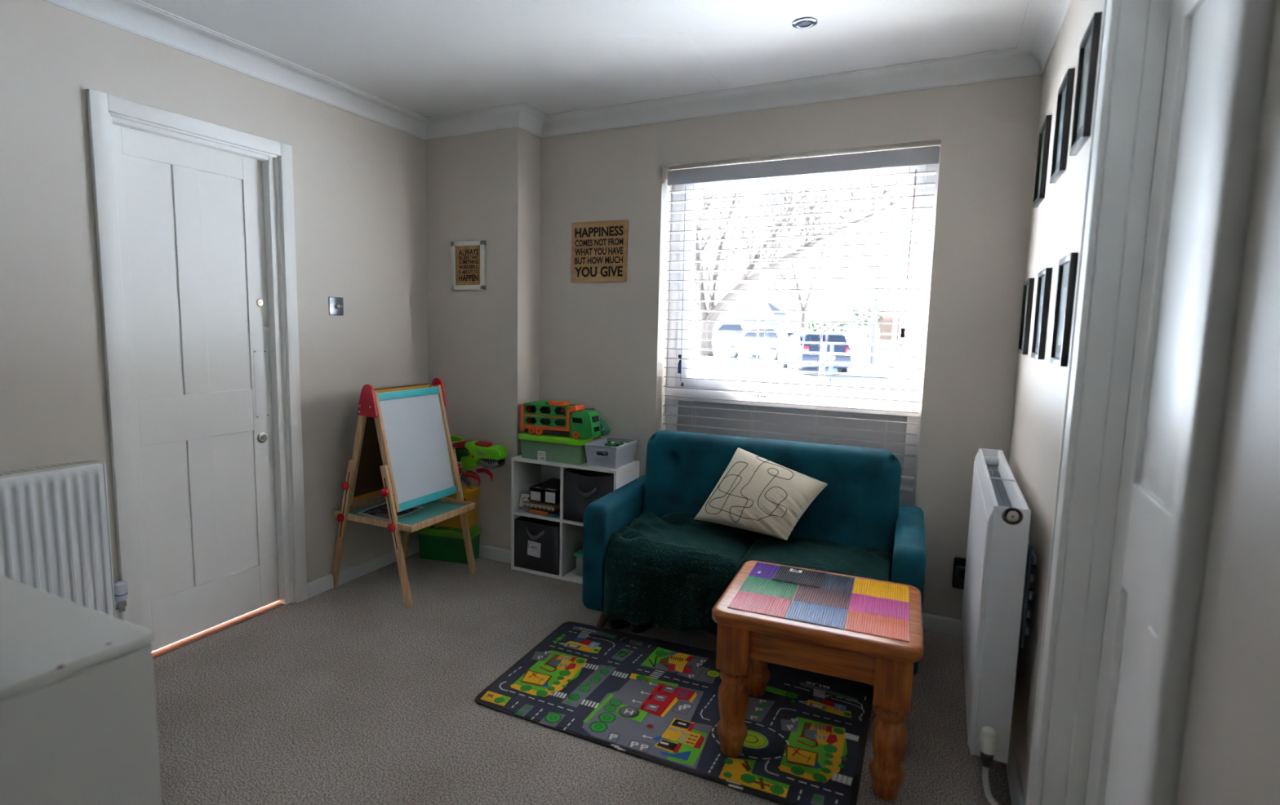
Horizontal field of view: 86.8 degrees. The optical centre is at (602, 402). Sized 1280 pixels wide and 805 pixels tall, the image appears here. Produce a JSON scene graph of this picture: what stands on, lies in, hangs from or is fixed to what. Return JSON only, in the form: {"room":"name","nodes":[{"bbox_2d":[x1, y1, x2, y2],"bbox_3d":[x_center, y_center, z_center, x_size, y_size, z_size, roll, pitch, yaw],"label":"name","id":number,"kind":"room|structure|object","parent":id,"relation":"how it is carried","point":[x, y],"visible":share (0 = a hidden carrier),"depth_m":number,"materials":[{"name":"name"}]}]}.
{"room":"children's room","nodes":[
{"label":"children's room","id":0,"kind":"room"},
{"bbox_2d":[0,0,428,619],"bbox_3d":[-2.573,0.025,0.919,0.120,2.500,7.640,4,7,27],"label":"wall","id":1,"kind":"structure","parent":0,"point":[359,184],"depth_m":2.52,"materials":[{"name":"beige paint"}]},
{"bbox_2d":[0,457,128,621],"bbox_3d":[-1.948,0.653,1.965,0.075,0.833,1.041,4,7,27],"label":"radiator","id":2,"kind":"object","parent":1,"relation":"attached to","point":[55,529],"visible":0.77,"depth_m":2.21,"materials":[{"name":"white metal"}]},
{"bbox_2d":[0,457,105,478],"bbox_3d":[-1.955,0.247,1.892,0.070,0.011,0.982,4,7,27],"label":"grille","id":3,"kind":"object","parent":2,"relation":"attached to","point":[86,464],"depth_m":2.19,"materials":[{"name":"white metal"}]},
{"bbox_2d":[86,88,307,659],"bbox_3d":[-1.707,-0.056,2.814,0.320,2.112,0.900,4,7,27],"label":"door","id":4,"kind":"structure","parent":1,"relation":"in","point":[194,218],"depth_m":2.75,"materials":[{"name":"white wood"}]},
{"bbox_2d":[328,296,343,315],"bbox_3d":[-1.280,-0.465,3.265,0.024,0.087,0.086,4,7,27],"label":"dimmer switch","id":5,"kind":"object","parent":1,"relation":"attached to","point":[335,304],"visible":1,"depth_m":3.26,"materials":[{"name":"grey metal"}]},
{"bbox_2d":[306,538,511,598],"bbox_3d":[-0.888,0.869,3.567,0.632,0.070,1.100,4,7,27],"label":"baseboard","id":6,"kind":"structure","parent":1,"relation":"attached to","point":[317,586],"depth_m":3.58,"materials":[{"name":"white wood"}]},
{"bbox_2d":[43,0,1071,139],"bbox_3d":[-1.253,-1.063,-0.006,2.914,0.079,7.400,4,7,27],"label":"trim","id":7,"kind":"structure","parent":1,"relation":"attached to","point":[1043,20],"depth_m":2.90,"materials":[{"name":"white paint"}]},
{"bbox_2d":[152,551,1011,804],"bbox_3d":[-1.212,1.334,0.344,3.090,0.120,7.600,4,7,27],"label":"floor","id":8,"kind":"structure","parent":0,"point":[348,693],"depth_m":2.28,"materials":[{"name":"carpet"}]},
{"bbox_2d":[0,575,162,804],"bbox_3d":[-1.255,0.782,1.181,0.803,0.781,0.496,4,7,27],"label":"base cabinet","id":9,"kind":"object","parent":8,"relation":"on","point":[78,715],"visible":1,"depth_m":1.11,"materials":[{"name":"white wood"}]},
{"bbox_2d":[331,377,476,607],"bbox_3d":[-0.999,0.403,3.412,0.531,1.033,0.548,4,7,27],"label":"easel","id":10,"kind":"object","parent":8,"relation":"on","point":[403,453],"visible":0.99,"depth_m":3.31,"materials":[{"name":"brown wood"}]},
{"bbox_2d":[356,502,425,520],"bbox_3d":[-1.069,0.543,3.403,0.264,0.008,0.288,4,7,27],"label":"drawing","id":11,"kind":"object","parent":10,"relation":"on","point":[380,511],"visible":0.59,"depth_m":3.37,"materials":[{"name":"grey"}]},
{"bbox_2d":[333,496,476,533],"bbox_3d":[-0.989,0.543,3.422,0.502,0.030,0.483,4,7,27],"label":"tray","id":12,"kind":"object","parent":10,"relation":"on","point":[436,511],"depth_m":3.34,"materials":[{"name":"teal wood"}]},
{"bbox_2d":[416,524,481,564],"bbox_3d":[-0.859,0.780,3.793,0.335,0.194,0.132,3,7,16],"label":"box","id":13,"kind":"object","parent":8,"relation":"on","point":[438,543],"visible":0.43,"depth_m":3.74,"materials":[{"name":"green plastic"}]},
{"bbox_2d":[433,484,479,528],"bbox_3d":[-0.868,0.570,3.768,0.345,0.223,0.145,3,7,18],"label":"box","id":14,"kind":"object","parent":13,"relation":"on","point":[471,493],"visible":0.26,"depth_m":3.71,"materials":[{"name":"yellow plastic"}]},
{"bbox_2d":[450,435,507,486],"bbox_3d":[-0.679,0.324,3.631,0.372,0.270,0.089,4,7,27],"label":"toy","id":15,"kind":"object","parent":14,"relation":"on","point":[472,454],"visible":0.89,"depth_m":3.59,"materials":[{"name":"green plastic"}]},
{"bbox_2d":[511,454,639,584],"bbox_3d":[-0.148,0.604,3.603,0.620,0.612,0.282,4,7,27],"label":"cube shelf","id":16,"kind":"object","parent":8,"relation":"on","point":[526,473],"visible":0.38,"depth_m":3.57,"materials":[{"name":"white laminate"}]},
{"bbox_2d":[518,493,531,508],"bbox_3d":[-0.394,0.533,3.642,0.090,0.081,0.068,4,7,21],"label":"box","id":17,"kind":"object","parent":16,"relation":"on","point":[524,497],"visible":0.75,"depth_m":3.63,"materials":[{"name":"white cardboard"}]},
{"bbox_2d":[514,515,559,575],"bbox_3d":[-0.298,0.752,3.676,0.274,0.260,0.274,4,7,27],"label":"fabric bin","id":18,"kind":"object","parent":16,"relation":"on","point":[536,540],"visible":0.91,"depth_m":3.57,"materials":[{"name":"grey fabric"}]},
{"bbox_2d":[517,431,603,464],"bbox_3d":[-0.221,0.230,3.600,0.397,0.128,0.258,4,7,27],"label":"storage box","id":19,"kind":"object","parent":16,"relation":"on","point":[561,449],"visible":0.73,"depth_m":3.48,"materials":[{"name":"green plastic"}]},
{"bbox_2d":[520,400,600,439],"bbox_3d":[-0.219,0.082,3.519,0.438,0.182,0.100,4,7,27],"label":"truck","id":20,"kind":"object","parent":19,"relation":"on","point":[549,417],"visible":1,"depth_m":3.48,"materials":[{"name":"green plastic"}]},
{"bbox_2d":[593,426,599,431],"bbox_3d":[-0.028,0.135,3.428,0.007,0.022,0.056,4,7,27],"label":"grille","id":21,"kind":"object","parent":20,"relation":"attached to","point":[596,428],"depth_m":3.43,"materials":[{"name":"black"}]},
{"bbox_2d":[579,408,610,435],"bbox_3d":[-0.067,0.103,3.579,0.224,0.132,0.115,4,7,27],"label":"toy","id":22,"kind":"object","parent":19,"relation":"on","point":[605,428],"visible":0.31,"depth_m":3.53,"materials":[{"name":"green plastic"}]},
{"bbox_2d":[573,547,582,576],"bbox_3d":[-0.039,0.840,3.572,0.150,0.124,0.194,4,7,27],"label":"plastic tub","id":23,"kind":"object","parent":16,"relation":"on","point":[579,554],"visible":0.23,"depth_m":3.51,"materials":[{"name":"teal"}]},
{"bbox_2d":[563,467,613,522],"bbox_3d":[-0.023,0.470,3.505,0.274,0.260,0.274,4,7,27],"label":"fabric bin","id":24,"kind":"object","parent":16,"relation":"on","point":[581,487],"visible":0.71,"depth_m":3.42,"materials":[{"name":"grey fabric"}]},
{"bbox_2d":[584,436,637,468],"bbox_3d":[0.047,0.256,3.458,0.188,0.114,0.263,4,7,27],"label":"plastic basket","id":25,"kind":"object","parent":16,"relation":"on","point":[624,454],"visible":0.92,"depth_m":3.38,"materials":[{"name":"grey plastic"}]},
{"bbox_2d":[595,445,614,465],"bbox_3d":[0.047,0.274,3.459,0.146,0.073,0.216,4,7,27],"label":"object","id":26,"kind":"object","parent":25,"relation":"in","point":[601,453],"visible":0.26,"depth_m":3.45,"materials":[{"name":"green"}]},
{"bbox_2d":[604,440,617,446],"bbox_3d":[0.048,0.214,3.471,0.068,0.031,0.032,-3,8,-30],"label":"toy car","id":27,"kind":"object","parent":26,"relation":"on","point":[611,443],"visible":0.85,"depth_m":3.46,"materials":[{"name":"green plastic"}]},
{"bbox_2d":[617,440,628,446],"bbox_3d":[0.113,0.215,3.472,0.068,0.031,0.032,-1,7,-19],"label":"toy car","id":28,"kind":"object","parent":26,"relation":"on","point":[622,442],"visible":0.62,"depth_m":3.46,"materials":[{"name":"green plastic"}]},
{"bbox_3d":[-0.277,0.578,3.659,0.200,0.006,0.210,4,7,24],"label":"book","id":29,"kind":"object","parent":16,"relation":"on","visible":0},
{"bbox_2d":[528,507,552,515],"bbox_3d":[-0.301,0.569,3.618,0.110,0.022,0.163,4,7,25],"label":"box","id":30,"kind":"object","parent":29,"relation":"on","point":[536,511],"visible":0.47,"depth_m":3.54,"materials":[{"name":"orange"}]},
{"bbox_2d":[522,505,559,512],"bbox_3d":[-0.279,0.549,3.649,0.222,0.010,0.205,4,8,28],"label":"box","id":31,"kind":"object","parent":30,"relation":"on","point":[558,509],"visible":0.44,"depth_m":3.54,"materials":[{"name":"brown"}]},
{"bbox_2d":[522,500,559,511],"bbox_3d":[-0.291,0.538,3.625,0.200,0.018,0.196,5,8,28],"label":"cardboard tray","id":32,"kind":"object","parent":31,"relation":"on","point":[543,506],"visible":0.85,"depth_m":3.54,"materials":[{"name":"brown cardboard"}]},
{"bbox_2d":[528,498,559,506],"bbox_3d":[-0.265,0.519,3.647,0.185,0.014,0.190,4,7,25],"label":"card stack","id":33,"kind":"object","parent":32,"relation":"on","point":[558,504],"visible":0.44,"depth_m":3.56,"materials":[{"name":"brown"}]},
{"bbox_2d":[529,478,559,504],"bbox_3d":[-0.258,0.475,3.635,0.160,0.074,0.240,4,7,27],"label":"cardboard box","id":34,"kind":"object","parent":33,"relation":"on","point":[548,491],"visible":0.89,"depth_m":3.56,"materials":[{"name":"grey cardboard"}]},
{"bbox_2d":[547,511,559,517],"bbox_3d":[-0.221,0.581,3.573,0.062,0.010,0.152,5,8,29],"label":"book","id":35,"kind":"object","parent":29,"relation":"on","point":[556,514],"visible":0.46,"depth_m":3.52,"materials":[{"name":"blue paper"}]},
{"bbox_2d":[610,619,630,629],"bbox_3d":[0.112,0.934,3.042,0.067,0.094,0.234,5,8,32],"label":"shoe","id":36,"kind":"object","parent":8,"relation":"on","point":[615,624],"visible":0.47,"depth_m":2.95,"materials":[{"name":"black"}]},
{"bbox_2d":[631,622,653,633],"bbox_3d":[0.209,0.940,3.007,0.067,0.094,0.234,6,9,39],"label":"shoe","id":37,"kind":"object","parent":8,"relation":"on","point":[634,628],"visible":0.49,"depth_m":2.92,"materials":[{"name":"black"}]},
{"bbox_2d":[475,622,873,804],"bbox_3d":[0.266,1.050,2.433,1.296,0.009,0.821,4,7,27],"label":"rug","id":38,"kind":"object","parent":8,"relation":"on","point":[652,700],"visible":0.98,"depth_m":2.33,"materials":[{"name":"multicoloured fabric"}]},
{"bbox_2d":[711,560,924,800],"bbox_3d":[0.686,0.848,2.160,0.584,0.470,0.512,4,7,24],"label":"side table","id":39,"kind":"object","parent":38,"relation":"on","point":[746,641],"visible":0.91,"depth_m":1.94,"materials":[{"name":"brown wood"}]},
{"bbox_2d":[727,590,791,618],"bbox_3d":[0.484,0.617,2.071,0.168,0.003,0.144,4,7,24],"label":"mat","id":40,"kind":"object","parent":39,"relation":"on","point":[771,606],"visible":1,"depth_m":2.06,"materials":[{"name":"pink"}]},
{"bbox_2d":[748,562,779,581],"bbox_3d":[0.577,0.586,2.345,0.110,0.003,0.144,4,7,24],"label":"mat","id":41,"kind":"object","parent":39,"relation":"on","point":[768,571],"visible":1,"depth_m":2.35,"materials":[{"name":"purple fabric"}]},
{"bbox_2d":[737,575,798,599],"bbox_3d":[0.543,0.602,2.202,0.168,0.003,0.144,4,7,24],"label":"mat","id":42,"kind":"object","parent":39,"relation":"on","point":[783,589],"visible":1,"depth_m":2.20,"materials":[{"name":"green fabric"}]},
{"bbox_2d":[771,565,826,587],"bbox_3d":[0.670,0.590,2.296,0.156,0.003,0.142,4,7,26],"label":"mat","id":43,"kind":"object","parent":39,"relation":"on","point":[809,578],"visible":1,"depth_m":2.29,"materials":[{"name":"grey fabric"}]},
{"bbox_2d":[789,568,802,573],"bbox_3d":[0.671,0.582,2.340,0.040,0.003,0.024,4,7,27],"label":"paper label","id":44,"kind":"object","parent":43,"relation":"on","point":[790,570],"visible":1,"depth_m":2.34,"materials":[{"name":"white paper"}]},
{"bbox_2d":[784,600,848,630],"bbox_3d":[0.636,0.627,2.003,0.164,0.003,0.144,4,7,24],"label":"mat","id":45,"kind":"object","parent":39,"relation":"on","point":[811,613],"visible":1,"depth_m":2.00,"materials":[{"name":"blue fabric"}]},
{"bbox_2d":[791,584,851,609],"bbox_3d":[0.696,0.613,2.134,0.164,0.003,0.144,4,7,24],"label":"mat","id":46,"kind":"object","parent":39,"relation":"on","point":[824,597],"visible":1,"depth_m":2.13,"materials":[{"name":"red"}]},
{"bbox_2d":[820,573,854,592],"bbox_3d":[0.779,0.600,2.254,0.112,0.003,0.144,4,7,24],"label":"mat","id":47,"kind":"object","parent":39,"relation":"on","point":[831,581],"visible":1,"depth_m":2.25,"materials":[{"name":"blue"}]},
{"bbox_2d":[844,609,909,642],"bbox_3d":[0.788,0.638,1.935,0.168,0.003,0.144,4,7,24],"label":"mat","id":48,"kind":"object","parent":39,"relation":"on","point":[869,624],"visible":1,"depth_m":1.93,"materials":[{"name":"orange fabric"}]},
{"bbox_2d":[848,592,909,620],"bbox_3d":[0.848,0.624,2.066,0.168,0.003,0.144,4,7,24],"label":"mat","id":49,"kind":"object","parent":39,"relation":"on","point":[881,606],"visible":1,"depth_m":2.06,"materials":[{"name":"pink fabric"}]},
{"bbox_2d":[852,577,909,602],"bbox_3d":[0.907,0.609,2.197,0.168,0.003,0.144,4,7,24],"label":"mat","id":50,"kind":"object","parent":39,"relation":"on","point":[861,586],"visible":1,"depth_m":2.19,"materials":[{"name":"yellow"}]},
{"bbox_2d":[582,430,926,675],"bbox_3d":[0.650,0.594,2.890,1.304,0.838,0.710,4,7,24],"label":"sofa","id":51,"kind":"object","parent":8,"relation":"on","point":[858,507],"visible":0.51,"depth_m":2.83,"materials":[{"name":"teal fabric"}]},
{"bbox_2d":[602,511,891,635],"bbox_3d":[0.575,0.727,2.745,1.078,0.381,0.451,4,7,24],"label":"knitted throw","id":52,"kind":"object","parent":51,"relation":"on","point":[669,571],"visible":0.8,"depth_m":2.72,"materials":[{"name":"teal fabric"}]},
{"bbox_2d":[693,447,827,540],"bbox_3d":[0.661,0.373,2.836,0.519,0.319,0.240,4,7,27],"label":"cushion","id":53,"kind":"object","parent":51,"relation":"on","point":[755,493],"visible":1,"depth_m":2.79,"materials":[{"name":"beige fabric"}]},
{"bbox_2d":[140,0,1029,117],"bbox_3d":[-1.197,-1.163,0.090,3.154,0.101,7.640,4,7,27],"label":"ceiling","id":54,"kind":"structure","parent":0,"point":[425,58],"depth_m":2.57,"materials":[{"name":"white paint"}]},
{"bbox_2d":[791,17,817,28],"bbox_3d":[0.719,-1.347,2.398,0.088,0.008,0.088,4,7,27],"label":"recessed light","id":55,"kind":"object","parent":54,"relation":"in","point":[803,22],"visible":1,"depth_m":2.39,"materials":[{"name":"grey metal"}]},
{"bbox_2d":[425,74,1043,619],"bbox_3d":[0.403,-0.215,3.426,2.914,2.500,0.457,4,7,27],"label":"wall","id":56,"kind":"structure","parent":0,"point":[534,333],"depth_m":3.45,"materials":[{"name":"beige paint"}]},
{"bbox_2d":[450,240,485,289],"bbox_3d":[-0.730,-0.746,3.678,0.224,0.262,0.018,4,7,27],"label":"framed sign","id":57,"kind":"object","parent":56,"relation":"attached to","point":[468,258],"visible":1,"depth_m":3.68,"materials":[{"name":"white"}]},
{"bbox_2d":[571,219,627,282],"bbox_3d":[-0.017,-0.794,3.559,0.328,0.314,0.010,4,7,27],"label":"wooden sign","id":58,"kind":"object","parent":56,"relation":"attached to","point":[599,249],"visible":1,"depth_m":3.55,"materials":[{"name":"beige wood"}]},
{"bbox_2d":[665,147,940,507],"bbox_3d":[0.909,-0.103,3.350,1.244,2.112,0.097,4,7,27],"label":"window","id":59,"kind":"structure","parent":56,"relation":"in","point":[907,498],"depth_m":3.27,"materials":[{"name":"white plastic"}]},
{"bbox_2d":[662,145,939,491],"bbox_3d":[0.874,-0.386,3.221,1.222,1.494,0.079,4,7,27],"label":"blind","id":60,"kind":"object","parent":59,"relation":"attached to","point":[902,157],"visible":0.9,"depth_m":3.15,"materials":[{"name":"grey plastic"}]},
{"bbox_2d":[951,556,965,589],"bbox_3d":[1.577,0.740,2.891,0.133,0.130,0.049,4,7,27],"label":"wall socket","id":61,"kind":"object","parent":56,"relation":"attached to","point":[959,563],"visible":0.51,"depth_m":2.89,"materials":[{"name":"black plastic"}]},
{"bbox_2d":[956,568,964,586],"bbox_3d":[1.546,0.753,2.881,0.058,0.079,0.001,4,7,27],"label":"switch","id":62,"kind":"object","parent":61,"relation":"attached to","point":[960,572],"depth_m":2.89,"materials":[{"name":"black plastic"}]},
{"bbox_2d":[1008,0,1279,804],"bbox_3d":[0.138,0.231,-0.440,0.130,2.500,7.640,4,7,27],"label":"wall","id":63,"kind":"structure","parent":0,"point":[1230,753],"depth_m":0.69,"materials":[{"name":"beige paint"}]},
{"bbox_2d":[922,613,1023,804],"bbox_3d":[1.213,1.046,2.356,0.342,0.070,1.385,4,7,27],"label":"baseboard","id":64,"kind":"structure","parent":63,"relation":"attached to","point":[939,624],"depth_m":2.93,"materials":[{"name":"white wood"}]},
{"bbox_2d":[961,448,1031,804],"bbox_3d":[1.270,0.661,2.227,0.098,0.870,1.068,4,7,27],"label":"radiator","id":65,"kind":"object","parent":63,"relation":"attached to","point":[999,521],"visible":1,"depth_m":1.83,"materials":[{"name":"white metal"}]},
{"bbox_2d":[1018,540,1036,647],"bbox_3d":[1.196,0.527,1.913,0.028,0.282,0.187,4,7,27],"label":"folded airer","id":66,"kind":"object","parent":65,"relation":"attached to","point":[1028,592],"visible":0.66,"depth_m":1.84,"materials":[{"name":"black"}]},
{"bbox_2d":[1017,277,1034,354],"bbox_3d":[1.585,-0.320,2.528,0.016,0.275,0.196,4,7,27],"label":"picture frame","id":67,"kind":"object","parent":63,"relation":"attached to","point":[1028,291],"visible":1,"depth_m":2.46,"materials":[{"name":"black"}]},
{"bbox_2d":[1021,284,1028,349],"bbox_3d":[1.588,-0.320,2.527,0.004,0.247,0.168,4,7,27],"label":"picture","id":68,"kind":"object","parent":67,"relation":"attached to","point":[1024,309],"depth_m":2.56,"materials":[{"name":"grey"}]},
{"bbox_2d":[1031,267,1052,359],"bbox_3d":[1.379,-0.277,2.123,0.016,0.275,0.196,4,7,27],"label":"picture frame","id":69,"kind":"object","parent":63,"relation":"attached to","point":[1044,278],"visible":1,"depth_m":2.06,"materials":[{"name":"black"}]},
{"bbox_2d":[1035,275,1044,352],"bbox_3d":[1.382,-0.276,2.122,0.004,0.247,0.168,4,7,27],"label":"picture","id":70,"kind":"object","parent":69,"relation":"attached to","point":[1040,296],"depth_m":2.15,"materials":[{"name":"grey"}]},
{"bbox_2d":[1032,115,1052,207],"bbox_3d":[1.557,-0.848,2.392,0.016,0.275,0.196,4,7,27],"label":"picture frame","id":71,"kind":"object","parent":63,"relation":"attached to","point":[1045,130],"visible":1,"depth_m":2.32,"materials":[{"name":"black wood"}]},
{"bbox_2d":[1036,129,1044,197],"bbox_3d":[1.560,-0.847,2.391,0.004,0.247,0.168,4,7,27],"label":"picture","id":72,"kind":"object","parent":71,"relation":"attached to","point":[1041,149],"depth_m":2.42,"materials":[{"name":"grey"}]},
{"bbox_2d":[1049,67,1075,183],"bbox_3d":[1.348,-0.803,1.982,0.016,0.275,0.196,4,7,27],"label":"picture frame","id":73,"kind":"object","parent":63,"relation":"attached to","point":[1064,97],"visible":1,"depth_m":1.94,"materials":[{"name":"black wood"}]},
{"bbox_2d":[1054,86,1066,171],"bbox_3d":[1.351,-0.803,1.981,0.004,0.247,0.168,4,7,27],"label":"picture","id":74,"kind":"object","parent":73,"relation":"attached to","point":[1060,117],"depth_m":2.00,"materials":[{"name":"grey glass"}]},
{"bbox_2d":[1048,252,1078,366],"bbox_3d":[1.175,-0.233,1.723,0.016,0.275,0.196,4,7,27],"label":"picture frame","id":75,"kind":"object","parent":63,"relation":"attached to","point":[1067,266],"visible":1,"depth_m":1.71,"materials":[{"name":"black"}]},
{"bbox_2d":[1054,262,1068,358],"bbox_3d":[1.178,-0.233,1.721,0.004,0.247,0.168,4,7,27],"label":"picture","id":76,"kind":"object","parent":75,"relation":"attached to","point":[1061,301],"depth_m":1.75,"materials":[{"name":"grey"}]},
{"bbox_2d":[1069,11,1102,155],"bbox_3d":[1.179,-0.768,1.649,0.016,0.275,0.196,4,7,27],"label":"picture frame","id":77,"kind":"object","parent":63,"relation":"attached to","point":[1089,46],"visible":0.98,"depth_m":1.64,"materials":[{"name":"black wood"}]},
{"bbox_2d":[1075,35,1091,140],"bbox_3d":[1.181,-0.767,1.648,0.004,0.247,0.168,4,7,27],"label":"picture","id":78,"kind":"object","parent":77,"relation":"attached to","point":[1083,82],"depth_m":1.66,"materials":[{"name":"grey"}]},
{"bbox_2d":[1025,0,1274,804],"bbox_3d":[0.909,0.162,1.122,0.149,2.101,0.909,4,7,27],"label":"door","id":79,"kind":"structure","parent":63,"relation":"in","point":[1179,90],"depth_m":1.31,"materials":[{"name":"white"}]},
{"label":"outside","id":80,"kind":"structure","parent":0,"visible":0},
{"bbox_2d":[691,323,897,388],"bbox_3d":[10.569,-4.744,48.650,120.000,2.021,89.700,4,7,27],"label":"ground","id":81,"kind":"structure","parent":80,"point":[855,360],"depth_m":26.41,"materials":[{"name":"white"}]},
{"bbox_2d":[712,321,767,347],"bbox_3d":[7.316,-3.648,37.277,1.790,1.599,4.050,-4,8,-35],"label":"parked car","id":82,"kind":"object","parent":81,"relation":"on","point":[735,326],"visible":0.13,"depth_m":36.40,"materials":[{"name":"grey metal"}]},
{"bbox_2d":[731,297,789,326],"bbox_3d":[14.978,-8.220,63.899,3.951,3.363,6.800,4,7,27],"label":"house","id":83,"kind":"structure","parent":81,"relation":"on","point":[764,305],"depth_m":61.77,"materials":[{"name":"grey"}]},
{"bbox_2d":[720,325,805,361],"bbox_3d":[7.548,-2.766,31.279,1.790,1.549,4.050,-4,8,-35],"label":"parked car","id":84,"kind":"object","parent":81,"relation":"on","point":[762,336],"visible":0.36,"depth_m":30.40,"materials":[{"name":"grey metal"}]},
{"bbox_2d":[741,184,850,329],"bbox_3d":[11.482,-9.098,37.901,7.330,12.488,5.025,2,7,10],"label":"bare tree","id":85,"kind":"object","parent":81,"relation":"on","point":[802,315],"visible":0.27,"depth_m":37.81,"materials":[{"name":"grey plant"}]},
{"bbox_2d":[693,180,908,356],"bbox_3d":[8.515,-8.579,31.420,12.928,13.292,7.366,5,8,32],"label":"bare tree","id":86,"kind":"object","parent":81,"relation":"on","point":[720,305],"visible":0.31,"depth_m":31.85,"materials":[{"name":"grey plant"}]},
{"bbox_2d":[777,333,851,373],"bbox_3d":[8.008,-1.934,25.710,1.790,1.479,4.050,1,7,3],"label":"parked car","id":87,"kind":"object","parent":81,"relation":"on","point":[796,337],"visible":0.9,"depth_m":23.86,"materials":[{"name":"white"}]},
{"bbox_2d":[802,346,808,351],"bbox_3d":[7.171,-1.880,23.828,0.200,0.180,0.160,1,7,3],"label":"tail light","id":88,"kind":"object","parent":87,"relation":"attached to","point":[805,348],"depth_m":23.76,"materials":[{"name":"red plastic"}]},
{"bbox_2d":[845,347,851,352],"bbox_3d":[8.659,-1.846,23.757,0.200,0.180,0.160,1,7,3],"label":"tail light","id":89,"kind":"object","parent":87,"relation":"attached to","point":[847,349],"depth_m":23.68,"materials":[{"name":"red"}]},
{"bbox_2d":[821,343,826,381],"bbox_3d":[7.165,-1.289,21.838,0.110,1.205,0.110,4,7,27],"label":"bollard","id":90,"kind":"object","parent":81,"relation":"on","point":[823,371],"visible":1,"depth_m":21.80,"materials":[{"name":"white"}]},
{"bbox_2d":[804,312,853,339],"bbox_3d":[14.371,-4.555,43.189,3.176,2.349,1.740,4,7,27],"label":"hedge","id":91,"kind":"object","parent":81,"relation":"on","point":[807,328],"visible":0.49,"depth_m":43.00,"materials":[{"name":"green"}]},
{"bbox_2d":[828,344,834,382],"bbox_3d":[7.374,-1.273,21.733,0.110,1.205,0.110,4,7,27],"label":"bollard","id":92,"kind":"object","parent":81,"relation":"on","point":[831,362],"visible":0.87,"depth_m":21.70,"materials":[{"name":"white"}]},
{"bbox_2d":[846,303,884,348],"bbox_3d":[15.668,-4.500,40.265,2.112,2.821,1.668,4,7,27],"label":"hedge","id":93,"kind":"object","parent":81,"relation":"on","point":[856,327],"visible":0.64,"depth_m":40.20,"materials":[{"name":"green"}]},
{"bbox_2d":[874,317,899,351],"bbox_3d":[16.079,-3.825,37.848,1.568,1.859,0.140,4,7,27],"label":"fence","id":94,"kind":"object","parent":81,"relation":"on","point":[881,328],"visible":0.7,"depth_m":37.96,"materials":[{"name":"beige"}]},
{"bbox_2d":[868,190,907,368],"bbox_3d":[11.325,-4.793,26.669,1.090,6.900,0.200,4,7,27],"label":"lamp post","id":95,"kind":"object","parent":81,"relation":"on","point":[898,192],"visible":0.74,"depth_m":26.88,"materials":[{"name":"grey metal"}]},
{"bbox_2d":[875,291,901,340],"bbox_3d":[25.944,-7.199,52.786,7.734,4.631,8.800,4,7,27],"label":"brick house","id":96,"kind":"structure","parent":81,"relation":"on","point":[889,307],"depth_m":50.90,"materials":[{"name":"white"}]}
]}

